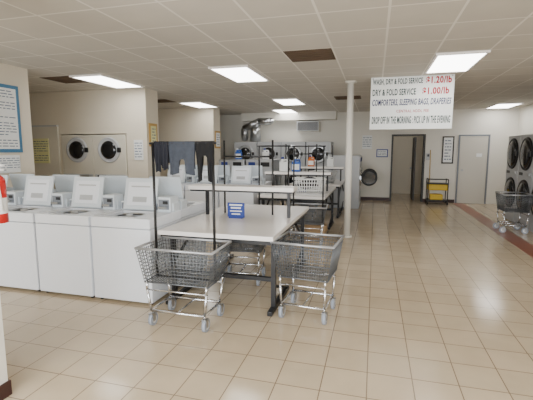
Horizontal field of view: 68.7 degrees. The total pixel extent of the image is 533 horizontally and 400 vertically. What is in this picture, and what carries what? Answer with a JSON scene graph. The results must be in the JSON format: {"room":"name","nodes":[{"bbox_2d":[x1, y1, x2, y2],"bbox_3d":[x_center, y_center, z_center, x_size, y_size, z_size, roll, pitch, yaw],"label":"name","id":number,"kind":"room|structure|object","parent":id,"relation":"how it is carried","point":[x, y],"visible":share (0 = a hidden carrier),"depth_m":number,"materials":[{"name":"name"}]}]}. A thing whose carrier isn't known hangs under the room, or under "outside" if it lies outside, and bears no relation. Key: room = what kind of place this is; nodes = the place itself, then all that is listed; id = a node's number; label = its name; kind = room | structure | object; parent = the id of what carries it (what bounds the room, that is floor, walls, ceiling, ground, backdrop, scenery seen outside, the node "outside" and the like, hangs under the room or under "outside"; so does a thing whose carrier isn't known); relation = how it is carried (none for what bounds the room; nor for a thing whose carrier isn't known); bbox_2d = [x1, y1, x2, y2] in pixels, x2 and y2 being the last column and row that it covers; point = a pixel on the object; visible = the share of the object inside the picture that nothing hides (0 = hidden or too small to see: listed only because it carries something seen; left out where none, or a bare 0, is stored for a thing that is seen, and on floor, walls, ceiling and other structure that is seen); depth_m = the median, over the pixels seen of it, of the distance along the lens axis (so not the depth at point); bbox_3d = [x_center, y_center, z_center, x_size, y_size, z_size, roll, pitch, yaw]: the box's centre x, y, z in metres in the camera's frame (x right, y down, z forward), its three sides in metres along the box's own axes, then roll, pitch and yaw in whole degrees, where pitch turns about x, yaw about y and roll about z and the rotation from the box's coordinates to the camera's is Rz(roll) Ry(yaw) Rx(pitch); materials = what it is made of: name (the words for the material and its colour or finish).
{"room":"laundry","nodes":[
{"label":"laundry","id":0,"kind":"room"},
{"bbox_2d":[0,298,11,399],"bbox_3d":[-2.152,-0.115,2.467,0.942,2.800,0.122,2,8,15],"label":"wall partition","id":1,"kind":"structure","parent":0,"point":[5,383],"depth_m":2.52,"materials":[{"name":"white paint"}]},
{"bbox_2d":[0,164,8,223],"bbox_3d":[-1.709,-0.039,2.470,0.141,0.370,0.121,2,8,15],"label":"fire extinguisher","id":2,"kind":"object","parent":1,"relation":"attached to","point":[4,214],"visible":1,"depth_m":2.46,"materials":[{"name":"red paint"}]},
{"bbox_2d":[0,63,34,186],"bbox_3d":[-4.507,-0.175,2.936,0.150,2.800,6.460,2,8,15],"label":"wall","id":3,"kind":"structure","parent":0,"point":[9,74],"depth_m":5.79,"materials":[{"name":"paint"}]},
{"bbox_2d":[0,155,20,172],"bbox_3d":[-3.701,-0.505,5.514,0.020,0.250,0.500,2,8,15],"label":"paper notice","id":4,"kind":"object","parent":3,"relation":"attached to","point":[12,164],"visible":0.94,"depth_m":5.59,"materials":[{"name":"white paper"}]},
{"bbox_2d":[0,83,22,152],"bbox_3d":[-3.714,-1.134,5.385,0.020,0.950,0.720,2,8,15],"label":"list","id":5,"kind":"object","parent":3,"relation":"attached to","point":[10,122],"visible":1,"depth_m":5.56,"materials":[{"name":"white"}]},
{"bbox_2d":[32,125,61,188],"bbox_3d":[-5.191,-0.563,8.556,1.640,2.100,0.058,2,8,15],"label":"door","id":6,"kind":"structure","parent":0,"point":[51,132],"depth_m":8.32,"materials":[{"name":"beige wood"}]},
{"bbox_2d":[33,139,49,162],"bbox_3d":[-4.830,-1.053,8.368,0.400,0.520,0.020,2,8,15],"label":"paper notice","id":7,"kind":"object","parent":6,"relation":"attached to","point":[40,146],"visible":1,"depth_m":8.36,"materials":[{"name":"beige paper"}]},
{"bbox_2d":[29,89,125,174],"bbox_3d":[-4.380,-0.895,8.556,3.380,2.800,0.450,2,8,15],"label":"wall","id":8,"kind":"structure","parent":0,"point":[92,112],"depth_m":8.05,"materials":[{"name":"beige paint"}]},
{"bbox_2d":[124,88,159,177],"bbox_3d":[-2.529,-0.830,8.049,0.460,2.800,0.450,2,8,15],"label":"wall pier","id":9,"kind":"object","parent":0,"point":[141,104],"depth_m":7.77,"materials":[{"name":"beige paint"}]},
{"bbox_2d":[134,140,143,159],"bbox_3d":[-2.554,-0.998,7.788,0.200,0.400,0.020,2,8,15],"label":"paper notice","id":10,"kind":"object","parent":9,"relation":"attached to","point":[138,144],"visible":1,"depth_m":7.78,"materials":[{"name":"white paper"}]},
{"bbox_2d":[148,123,157,145],"bbox_3d":[-2.295,-1.317,7.916,0.020,0.460,0.300,2,8,15],"label":"framed poster","id":11,"kind":"object","parent":9,"relation":"attached to","point":[153,134],"visible":0.86,"depth_m":7.88,"materials":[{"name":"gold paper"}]},
{"bbox_2d":[158,108,220,176],"bbox_3d":[-3.247,-1.334,11.976,3.730,2.800,0.500,2,8,15],"label":"wall pier","id":12,"kind":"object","parent":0,"point":[179,124],"visible":0.21,"depth_m":11.36,"materials":[{"name":"paint"}]},
{"bbox_2d":[215,131,220,147],"bbox_3d":[-1.427,-1.770,11.445,0.020,0.500,0.400,2,8,15],"label":"framed poster","id":13,"kind":"object","parent":12,"relation":"attached to","point":[217,133],"visible":1,"depth_m":11.46,"materials":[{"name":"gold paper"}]},
{"bbox_2d":[0,193,532,399],"bbox_3d":[-0.240,0.731,7.272,12.550,0.100,17.200,2,8,15],"label":"floor","id":14,"kind":"structure","parent":0,"point":[433,303],"depth_m":3.52,"materials":[{"name":"tile"}]},
{"bbox_2d":[1,175,24,206],"bbox_3d":[-3.514,0.337,4.922,0.700,1.280,0.680,2,8,15],"label":"washer","id":15,"kind":"object","parent":14,"relation":"on","point":[14,198],"visible":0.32,"depth_m":4.93,"materials":[{"name":"white metal"}]},
{"bbox_2d":[7,173,34,190],"bbox_3d":[-3.342,0.248,5.616,0.700,1.280,0.680,2,8,15],"label":"washer","id":16,"kind":"object","parent":14,"relation":"on","point":[18,181],"visible":0.11,"depth_m":5.36,"materials":[{"name":"white metal"}]},
{"bbox_2d":[0,176,72,291],"bbox_3d":[-2.816,0.362,4.731,0.700,1.280,0.680,2,8,15],"label":"washer","id":17,"kind":"object","parent":14,"relation":"on","point":[19,266],"visible":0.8,"depth_m":4.44,"materials":[{"name":"white metal"}]},
{"bbox_2d":[52,174,79,192],"bbox_3d":[-2.643,0.273,5.424,0.700,1.280,0.680,2,8,15],"label":"washer","id":18,"kind":"object","parent":14,"relation":"on","point":[63,183],"visible":0.09,"depth_m":5.16,"materials":[{"name":"white metal"}]},
{"bbox_2d":[61,135,94,176],"bbox_3d":[-3.853,-0.453,8.606,0.774,1.910,0.922,2,8,15],"label":"dryer","id":19,"kind":"object","parent":14,"relation":"on","point":[77,150],"visible":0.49,"depth_m":8.13,"materials":[{"name":"beige metal"}]},
{"bbox_2d":[35,177,123,297],"bbox_3d":[-2.117,0.386,4.539,0.700,1.280,0.680,2,8,15],"label":"washer","id":20,"kind":"object","parent":14,"relation":"on","point":[64,235],"visible":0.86,"depth_m":4.26,"materials":[{"name":"white metal"}]},
{"bbox_2d":[92,134,127,176],"bbox_3d":[-3.101,-0.427,8.400,0.774,1.910,0.922,2,8,15],"label":"dryer","id":21,"kind":"object","parent":14,"relation":"on","point":[110,151],"visible":0.41,"depth_m":7.92,"materials":[{"name":"beige metal"}]},
{"bbox_2d":[99,175,127,196],"bbox_3d":[-1.944,0.297,5.233,0.700,1.280,0.680,2,8,15],"label":"washer","id":22,"kind":"object","parent":14,"relation":"on","point":[112,184],"visible":0.06,"depth_m":4.96,"materials":[{"name":"white metal"}]},
{"bbox_2d":[91,178,182,304],"bbox_3d":[-1.418,0.411,4.348,0.700,1.280,0.680,2,8,15],"label":"washer","id":23,"kind":"object","parent":14,"relation":"on","point":[118,275],"visible":0.9,"depth_m":4.09,"materials":[{"name":"white metal"}]},
{"bbox_2d":[149,176,205,280],"bbox_3d":[-1.246,0.322,5.042,0.700,1.280,0.680,2,8,15],"label":"washer","id":24,"kind":"object","parent":14,"relation":"on","point":[167,185],"visible":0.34,"depth_m":4.78,"materials":[{"name":"white metal"}]},
{"bbox_2d":[167,165,196,198],"bbox_3d":[-1.889,-0.080,8.171,0.700,1.280,0.680,2,8,15],"label":"washer","id":25,"kind":"object","parent":14,"relation":"on","point":[190,179],"visible":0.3,"depth_m":8.23,"materials":[{"name":"white metal"}]},
{"bbox_2d":[134,142,231,331],"bbox_3d":[-0.748,0.312,3.578,0.754,1.671,0.502,2,8,15],"label":"cart","id":26,"kind":"object","parent":14,"relation":"on","point":[153,315],"visible":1,"depth_m":3.53,"materials":[{"name":"silver metal"}]},
{"bbox_2d":[154,141,161,171],"bbox_3d":[-0.982,-0.390,3.544,0.064,0.281,0.058,2,8,15],"label":"sock","id":27,"kind":"object","parent":26,"relation":"hanging from","point":[157,147],"visible":0.89,"depth_m":3.52,"materials":[{"name":"grey fabric"}]},
{"bbox_2d":[161,141,169,169],"bbox_3d":[-0.912,-0.398,3.523,0.068,0.261,0.058,2,8,15],"label":"sock","id":28,"kind":"object","parent":26,"relation":"hanging from","point":[165,159],"visible":0.95,"depth_m":3.51,"materials":[{"name":"grey fabric"}]},
{"bbox_2d":[169,141,195,174],"bbox_3d":[-0.751,-0.372,3.482,0.256,0.301,0.058,2,8,15],"label":"shorts","id":29,"kind":"object","parent":26,"relation":"hanging from","point":[178,151],"visible":1,"depth_m":3.46,"materials":[{"name":"grey fabric"}]},
{"bbox_2d":[195,141,213,181],"bbox_3d":[-0.539,-0.335,3.427,0.172,0.361,0.058,2,8,15],"label":"leggings","id":30,"kind":"object","parent":26,"relation":"hanging from","point":[202,149],"visible":0.97,"depth_m":3.41,"materials":[{"name":"black fabric"}]},
{"bbox_2d":[185,165,197,177],"bbox_3d":[-1.698,-0.168,8.860,0.700,1.280,0.680,2,8,15],"label":"washer","id":31,"kind":"object","parent":14,"relation":"on","point":[196,169],"visible":0.02,"depth_m":8.55,"materials":[{"name":"white metal"}]},
{"bbox_2d":[185,165,228,210],"bbox_3d":[-1.191,-0.055,7.980,0.700,1.280,0.680,2,8,15],"label":"washer","id":32,"kind":"object","parent":14,"relation":"on","point":[198,196],"visible":0.22,"depth_m":7.71,"materials":[{"name":"white metal"}]},
{"bbox_2d":[215,165,230,178],"bbox_3d":[-0.999,-0.143,8.668,0.700,1.280,0.680,2,8,15],"label":"washer","id":33,"kind":"object","parent":14,"relation":"on","point":[220,167],"visible":0.07,"depth_m":8.37,"materials":[{"name":"white metal"}]},
{"bbox_2d":[158,140,308,316],"bbox_3d":[-0.302,0.137,4.750,1.320,1.720,2.050,2,8,15],"label":"folding table","id":34,"kind":"object","parent":14,"relation":"on","point":[261,224],"visible":0.67,"depth_m":4.34,"materials":[{"name":"white laminate"}]},
{"bbox_2d":[227,202,244,218],"bbox_3d":[-0.356,0.120,4.627,0.210,0.182,0.090,2,8,15],"label":"notice sign","id":35,"kind":"object","parent":34,"relation":"on","point":[235,210],"visible":1,"depth_m":4.60,"materials":[{"name":"blue plastic"}]},
{"bbox_2d":[219,159,249,173],"bbox_3d":[-0.820,-0.426,10.595,0.714,1.350,0.870,2,8,15],"label":"washer","id":36,"kind":"object","parent":14,"relation":"on","point":[232,162],"visible":0.05,"depth_m":10.17,"materials":[{"name":"silver metal"}]},
{"bbox_2d":[235,148,241,158],"bbox_3d":[-0.739,-1.230,10.400,0.174,0.290,0.103,2,8,15],"label":"detergent jug","id":37,"kind":"object","parent":36,"relation":"on","point":[237,153],"visible":0.98,"depth_m":10.36,"materials":[{"name":"blue plastic"}]},
{"bbox_2d":[219,166,262,207],"bbox_3d":[-0.492,-0.030,7.789,0.700,1.280,0.680,2,8,15],"label":"washer","id":38,"kind":"object","parent":14,"relation":"on","point":[241,175],"visible":0.37,"depth_m":7.79,"materials":[{"name":"white metal"}]},
{"bbox_2d":[216,242,265,285],"bbox_3d":[-0.288,0.644,4.794,0.644,0.702,0.519,1,7,9],"label":"cart","id":39,"kind":"object","parent":14,"relation":"on","point":[253,247],"visible":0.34,"depth_m":4.66,"materials":[{"name":"silver metal"}]},
{"bbox_2d":[234,142,257,158],"bbox_3d":[-0.580,-0.975,12.915,0.754,1.850,0.872,2,8,15],"label":"dryer","id":40,"kind":"object","parent":14,"relation":"on","point":[247,148],"visible":0.32,"depth_m":12.43,"materials":[{"name":"grey metal"}]},
{"bbox_2d":[241,118,273,141],"bbox_3d":[-0.270,-2.257,12.568,1.125,0.744,0.374,3,8,21],"label":"duct","id":41,"kind":"object","parent":40,"relation":"on","point":[254,126],"visible":1,"depth_m":12.49,"materials":[{"name":"grey metal"}]},
{"bbox_2d":[243,165,271,204],"bbox_3d":[-0.300,-0.119,8.477,0.700,1.280,0.680,2,8,15],"label":"washer","id":42,"kind":"object","parent":14,"relation":"on","point":[254,172],"visible":0.2,"depth_m":8.19,"materials":[{"name":"white metal"}]},
{"bbox_2d":[246,159,279,204],"bbox_3d":[-0.097,-0.401,10.398,0.714,1.350,0.870,2,8,15],"label":"washer","id":43,"kind":"object","parent":14,"relation":"on","point":[266,165],"visible":0.08,"depth_m":10.00,"materials":[{"name":"silver metal"}]},
{"bbox_2d":[262,148,268,159],"bbox_3d":[-0.016,-1.204,10.203,0.174,0.290,0.103,2,8,15],"label":"detergent jug","id":44,"kind":"object","parent":43,"relation":"on","point":[264,153],"visible":1,"depth_m":10.17,"materials":[{"name":"white plastic"}]},
{"bbox_2d":[257,142,280,185],"bbox_3d":[0.172,-0.949,12.709,0.754,1.850,0.872,2,8,15],"label":"dryer","id":45,"kind":"object","parent":14,"relation":"on","point":[277,150],"visible":0.23,"depth_m":12.22,"materials":[{"name":"grey metal"}]},
{"bbox_2d":[256,145,291,254],"bbox_3d":[0.113,-0.011,6.095,0.644,1.671,0.502,3,8,20],"label":"cart","id":46,"kind":"object","parent":14,"relation":"on","point":[258,146],"visible":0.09,"depth_m":6.06,"materials":[{"name":"silver metal"}]},
{"bbox_2d":[281,142,305,185],"bbox_3d":[0.923,-0.922,12.504,0.754,1.850,0.872,2,8,15],"label":"dryer","id":47,"kind":"object","parent":14,"relation":"on","point":[302,158],"visible":0.4,"depth_m":12.07,"materials":[{"name":"grey metal"}]},
{"bbox_2d":[257,144,335,240],"bbox_3d":[0.626,-0.253,7.789,1.320,1.720,2.050,2,8,15],"label":"folding table","id":48,"kind":"object","parent":14,"relation":"on","point":[328,190],"visible":0.5,"depth_m":7.57,"materials":[{"name":"white laminate"}]},
{"bbox_2d":[279,157,287,171],"bbox_3d":[0.352,-0.717,7.820,0.174,0.290,0.103,2,8,15],"label":"detergent jug","id":49,"kind":"object","parent":48,"relation":"on","point":[283,167],"visible":0.94,"depth_m":7.78,"materials":[{"name":"white plastic"}]},
{"bbox_2d":[292,157,300,171],"bbox_3d":[0.593,-0.709,7.754,0.174,0.290,0.103,2,8,15],"label":"detergent jug","id":50,"kind":"object","parent":48,"relation":"on","point":[297,164],"visible":0.77,"depth_m":7.71,"materials":[{"name":"blue plastic"}]},
{"bbox_2d":[292,177,325,194],"bbox_3d":[0.780,-0.274,7.173,0.606,0.316,0.424,1,7,4],"label":"laundry basket","id":51,"kind":"object","parent":48,"relation":"on","point":[310,183],"visible":0.89,"depth_m":7.03,"materials":[{"name":"white plastic"}]},
{"bbox_2d":[286,201,317,230],"bbox_3d":[0.722,0.261,7.789,0.644,0.702,0.519,2,8,15],"label":"cart","id":52,"kind":"object","parent":14,"relation":"on","point":[291,201],"visible":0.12,"depth_m":7.63,"materials":[{"name":"silver metal"}]},
{"bbox_2d":[270,231,344,324],"bbox_3d":[0.407,0.742,3.796,0.604,0.762,0.537,3,8,21],"label":"cart","id":53,"kind":"object","parent":14,"relation":"on","point":[336,247],"visible":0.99,"depth_m":3.68,"materials":[{"name":"silver metal"}]},
{"bbox_2d":[291,146,327,249],"bbox_3d":[0.685,-0.050,6.401,0.644,1.671,0.502,1,7,11],"label":"cart","id":54,"kind":"object","parent":14,"relation":"on","point":[309,221],"visible":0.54,"depth_m":6.33,"materials":[{"name":"silver metal"}]},
{"bbox_2d":[304,223,326,239],"bbox_3d":[0.885,0.569,7.096,0.400,0.266,0.320,2,8,15],"label":"cardboard box","id":55,"kind":"object","parent":14,"relation":"on","point":[325,224],"visible":0.48,"depth_m":6.95,"materials":[{"name":"brown cardboard"}]},
{"bbox_2d":[290,145,344,217],"bbox_3d":[1.347,-0.561,10.195,1.320,1.720,2.050,2,8,15],"label":"folding table","id":56,"kind":"object","parent":14,"relation":"on","point":[338,183],"visible":0.44,"depth_m":9.94,"materials":[{"name":"white laminate"}]},
{"bbox_2d":[308,155,314,166],"bbox_3d":[1.172,-1.024,10.209,0.174,0.290,0.103,2,8,15],"label":"detergent jug","id":57,"kind":"object","parent":56,"relation":"on","point":[311,162],"visible":1,"depth_m":10.17,"materials":[{"name":"orange plastic"}]},
{"bbox_2d":[309,170,336,182],"bbox_3d":[1.397,-0.582,9.577,0.606,0.315,0.424,3,8,21],"label":"laundry basket","id":58,"kind":"object","parent":56,"relation":"on","point":[331,178],"visible":0.46,"depth_m":9.45,"materials":[{"name":"grey plastic"}]},
{"bbox_2d":[327,155,333,166],"bbox_3d":[1.654,-1.007,10.077,0.174,0.290,0.103,2,8,15],"label":"detergent jug","id":59,"kind":"object","parent":56,"relation":"on","point":[330,162],"visible":1,"depth_m":10.04,"materials":[{"name":"white plastic"}]},
{"bbox_2d":[306,142,333,201],"bbox_3d":[1.675,-0.896,12.298,0.754,1.850,0.872,2,8,15],"label":"dryer","id":60,"kind":"object","parent":14,"relation":"on","point":[328,149],"visible":0.32,"depth_m":11.85,"materials":[{"name":"grey metal"}]},
{"bbox_2d":[343,80,356,237],"bbox_3d":[1.489,-0.703,7.057,0.200,2.800,0.200,2,8,15],"label":"support column","id":61,"kind":"structure","parent":14,"relation":"on","point":[350,87],"depth_m":7.00,"materials":[{"name":"white paint"}]},
{"bbox_2d":[329,155,376,208],"bbox_3d":[2.454,-0.523,10.964,1.270,1.450,0.714,2,8,15],"label":"washer","id":62,"kind":"object","parent":14,"relation":"on","point":[368,177],"visible":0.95,"depth_m":10.64,"materials":[{"name":"grey metal"}]},
{"bbox_2d":[360,155,376,199],"bbox_3d":[2.656,-0.617,11.691,1.270,1.450,0.714,2,8,15],"label":"washer","id":63,"kind":"object","parent":14,"relation":"on","point":[361,155],"visible":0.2,"depth_m":11.48,"materials":[{"name":"grey metal"}]},
{"bbox_2d":[425,150,448,204],"bbox_3d":[5.080,-0.677,11.573,0.580,1.600,0.449,2,8,15],"label":"cart","id":64,"kind":"object","parent":14,"relation":"on","point":[429,185],"visible":1,"depth_m":11.49,"materials":[{"name":"black metal"}]},
{"bbox_2d":[453,203,532,257],"bbox_3d":[3.887,0.980,4.927,0.300,0.002,14.450,2,8,15],"label":"trim","id":65,"kind":"structure","parent":14,"relation":"on","point":[509,236],"depth_m":7.61,"materials":[{"name":"tile"}]},
{"bbox_2d":[503,135,520,221],"bbox_3d":[5.986,-0.482,8.794,0.972,1.920,0.794,2,8,15],"label":"dryer","id":66,"kind":"object","parent":14,"relation":"on","point":[514,144],"visible":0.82,"depth_m":8.74,"materials":[{"name":"grey metal"}]},
{"bbox_2d":[493,191,532,233],"bbox_3d":[4.851,0.242,7.697,0.537,0.762,0.604,2,8,15],"label":"cart","id":67,"kind":"object","parent":14,"relation":"on","point":[504,198],"visible":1,"depth_m":7.58,"materials":[{"name":"silver metal"}]},
{"bbox_2d":[514,134,532,227],"bbox_3d":[5.768,-0.382,8.010,0.972,1.920,0.794,2,8,15],"label":"dryer","id":68,"kind":"object","parent":14,"relation":"on","point":[525,173],"visible":0.73,"depth_m":8.00,"materials":[{"name":"grey metal"}]},
{"bbox_2d":[528,181,532,231],"bbox_3d":[5.550,-0.281,7.226,0.972,1.920,0.794,2,8,15],"label":"dryer","id":69,"kind":"object","parent":14,"relation":"on","point":[530,227],"visible":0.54,"depth_m":7.69,"materials":[{"name":"grey metal"}]},
{"bbox_2d":[0,0,532,114],"bbox_3d":[-0.240,-2.145,6.904,12.550,0.100,17.200,2,8,15],"label":"ceiling","id":70,"kind":"structure","parent":0,"point":[167,47],"depth_m":4.47,"materials":[{"name":"tile"}]},
{"bbox_2d":[39,76,86,83],"bbox_3d":[-3.429,-2.069,6.708,0.586,0.022,0.586,2,8,15],"label":"ceiling return vent","id":71,"kind":"object","parent":70,"relation":"in","point":[63,79],"depth_m":6.66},
{"bbox_2d":[69,74,144,88],"bbox_3d":[-2.748,-2.069,6.827,0.610,0.028,1.220,2,8,15],"label":"ceiling light","id":72,"kind":"object","parent":70,"relation":"in","point":[101,79],"depth_m":6.72,"materials":[{"name":"white plastic"}]},
{"bbox_2d":[158,99,174,102],"bbox_3d":[-2.619,-2.442,9.619,0.586,0.022,0.576,2,8,15],"label":"ceiling return vent","id":73,"kind":"object","parent":70,"relation":"in","point":[159,100],"depth_m":9.63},
{"bbox_2d":[178,101,218,107],"bbox_3d":[-1.777,-2.516,10.317,0.610,0.028,1.220,2,8,15],"label":"ceiling light","id":74,"kind":"object","parent":70,"relation":"in","point":[198,104],"depth_m":10.18,"materials":[{"name":"white plastic"}]},
{"bbox_2d":[208,65,269,82],"bbox_3d":[-0.396,-1.986,6.183,0.610,0.028,1.220,2,8,15],"label":"ceiling light","id":75,"kind":"object","parent":70,"relation":"in","point":[236,73],"depth_m":6.05,"materials":[{"name":"white plastic"}]},
{"bbox_2d":[271,109,297,112],"bbox_3d":[0.589,-2.737,12.036,0.610,0.028,1.220,2,8,15],"label":"ceiling light","id":76,"kind":"object","parent":70,"relation":"in","point":[276,110],"depth_m":11.78,"materials":[{"name":"white plastic"}]},
{"bbox_2d":[272,98,305,104],"bbox_3d":[0.575,-2.434,9.673,0.610,0.028,1.220,2,8,15],"label":"ceiling light","id":77,"kind":"object","parent":70,"relation":"in","point":[283,101],"depth_m":9.55,"materials":[{"name":"white plastic"}]},
{"bbox_2d":[283,48,335,61],"bbox_3d":[0.564,-1.848,4.987,0.586,0.022,0.586,2,8,15],"label":"ceiling return vent","id":78,"kind":"object","parent":70,"relation":"in","point":[327,53],"depth_m":4.94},
{"bbox_2d":[334,96,360,99],"bbox_3d":[1.879,-2.363,9.005,0.586,0.022,0.576,2,8,15],"label":"ceiling return vent","id":79,"kind":"object","parent":70,"relation":"in","point":[336,97],"depth_m":8.94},
{"bbox_2d":[370,74,454,129],"bbox_3d":[2.369,-1.597,6.405,1.280,0.850,0.016,2,8,15],"label":"banner sign","id":80,"kind":"object","parent":70,"relation":"hanging from","point":[424,101],"visible":1,"depth_m":6.39,"materials":[{"name":"white"}]},
{"bbox_2d":[424,50,490,73],"bbox_3d":[2.573,-1.882,5.370,0.610,0.028,1.220,2,8,15],"label":"ceiling light","id":81,"kind":"object","parent":70,"relation":"in","point":[449,62],"depth_m":5.23,"materials":[{"name":"white plastic"}]},
{"bbox_2d":[485,102,523,108],"bbox_3d":[6.400,-2.546,10.548,0.610,0.028,1.220,2,8,15],"label":"ceiling light","id":82,"kind":"object","parent":70,"relation":"in","point":[498,105],"depth_m":10.41,"materials":[{"name":"white plastic"}]},
{"bbox_2d":[220,108,519,203],"bbox_3d":[1.475,-1.461,12.972,12.300,2.800,0.150,2,8,15],"label":"wall","id":83,"kind":"structure","parent":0,"point":[501,124],"depth_m":12.11,"materials":[{"name":"paint"}]},
{"bbox_2d":[241,111,336,121],"bbox_3d":[0.721,-2.713,12.708,3.100,0.250,0.450,2,8,15],"label":"trim","id":84,"kind":"structure","parent":83,"relation":"attached to","point":[315,115],"depth_m":12.46,"materials":[{"name":"white paint"}]},
{"bbox_2d":[297,121,320,131],"bbox_3d":[1.360,-2.360,12.551,0.700,0.310,0.493,2,8,15],"label":"air vent","id":85,"kind":"object","parent":83,"relation":"in","point":[302,126],"visible":1,"depth_m":12.34,"materials":[{"name":"grey metal"}]},
{"bbox_2d":[362,135,371,148],"bbox_3d":[3.188,-1.836,12.358,0.300,0.420,0.020,2,8,15],"label":"paper notice","id":86,"kind":"object","parent":83,"relation":"attached to","point":[366,139],"visible":1,"depth_m":12.35,"materials":[{"name":"white paper"}]},
{"bbox_2d":[361,197,388,200],"bbox_3d":[1.550,-0.109,13.039,4.900,0.100,0.015,2,8,15],"label":"baseboard","id":87,"kind":"structure","parent":83,"relation":"attached to","point":[362,198],"depth_m":12.49,"materials":[{"name":"red plastic"}]},
{"bbox_2d":[376,149,387,156],"bbox_3d":[3.641,-1.473,12.279,0.350,0.250,0.020,2,8,15],"label":"paper notice","id":88,"kind":"object","parent":83,"relation":"attached to","point":[379,152],"visible":1,"depth_m":12.27,"materials":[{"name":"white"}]},
{"bbox_2d":[423,199,453,202],"bbox_3d":[5.266,0.021,12.022,0.950,0.100,0.015,2,8,15],"label":"baseboard","id":89,"kind":"structure","parent":83,"relation":"attached to","point":[449,200],"depth_m":11.94,"materials":[{"name":"red plastic"}]},
{"bbox_2d":[441,136,454,163],"bbox_3d":[5.472,-1.508,11.765,0.330,0.820,0.020,2,8,15],"label":"framed poster","id":90,"kind":"object","parent":83,"relation":"attached to","point":[448,141],"visible":1,"depth_m":11.76,"materials":[{"name":"grey paper"}]},
{"bbox_2d":[455,134,490,203],"bbox_3d":[6.138,-0.910,11.620,0.840,2.050,0.089,2,8,15],"label":"door","id":91,"kind":"structure","parent":83,"relation":"in","point":[473,158],"depth_m":11.63,"materials":[{"name":"beige"}]},
{"bbox_2d":[391,136,422,193],"bbox_3d":[4.934,-1.502,13.286,2.800,2.800,2.300,2,8,15],"label":"wall","id":92,"kind":"structure","parent":0,"point":[402,145],"depth_m":14.30,"materials":[{"name":"beige paint"}]},
{"bbox_2d":[389,134,425,201],"bbox_3d":[4.400,-1.001,12.213,0.990,2.080,0.200,2,8,15],"label":"trim","id":93,"kind":"structure","parent":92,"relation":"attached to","point":[393,135],"depth_m":12.08,"materials":[{"name":"grey"}]},
{"bbox_2d":[410,137,416,199],"bbox_3d":[4.742,-1.026,12.684,0.100,1.990,0.830,2,8,15],"label":"door","id":94,"kind":"structure","parent":92,"relation":"in","point":[412,168],"depth_m":12.43,"materials":[{"name":"grey"}]},
{"bbox_2d":[518,104,532,134],"bbox_3d":[5.383,-0.358,4.366,0.150,2.800,14.500,2,8,15],"label":"wall","id":95,"kind":"structure","parent":0,"point":[525,127],"depth_m":10.65,"materials":[{"name":"white paint"}]}
]}

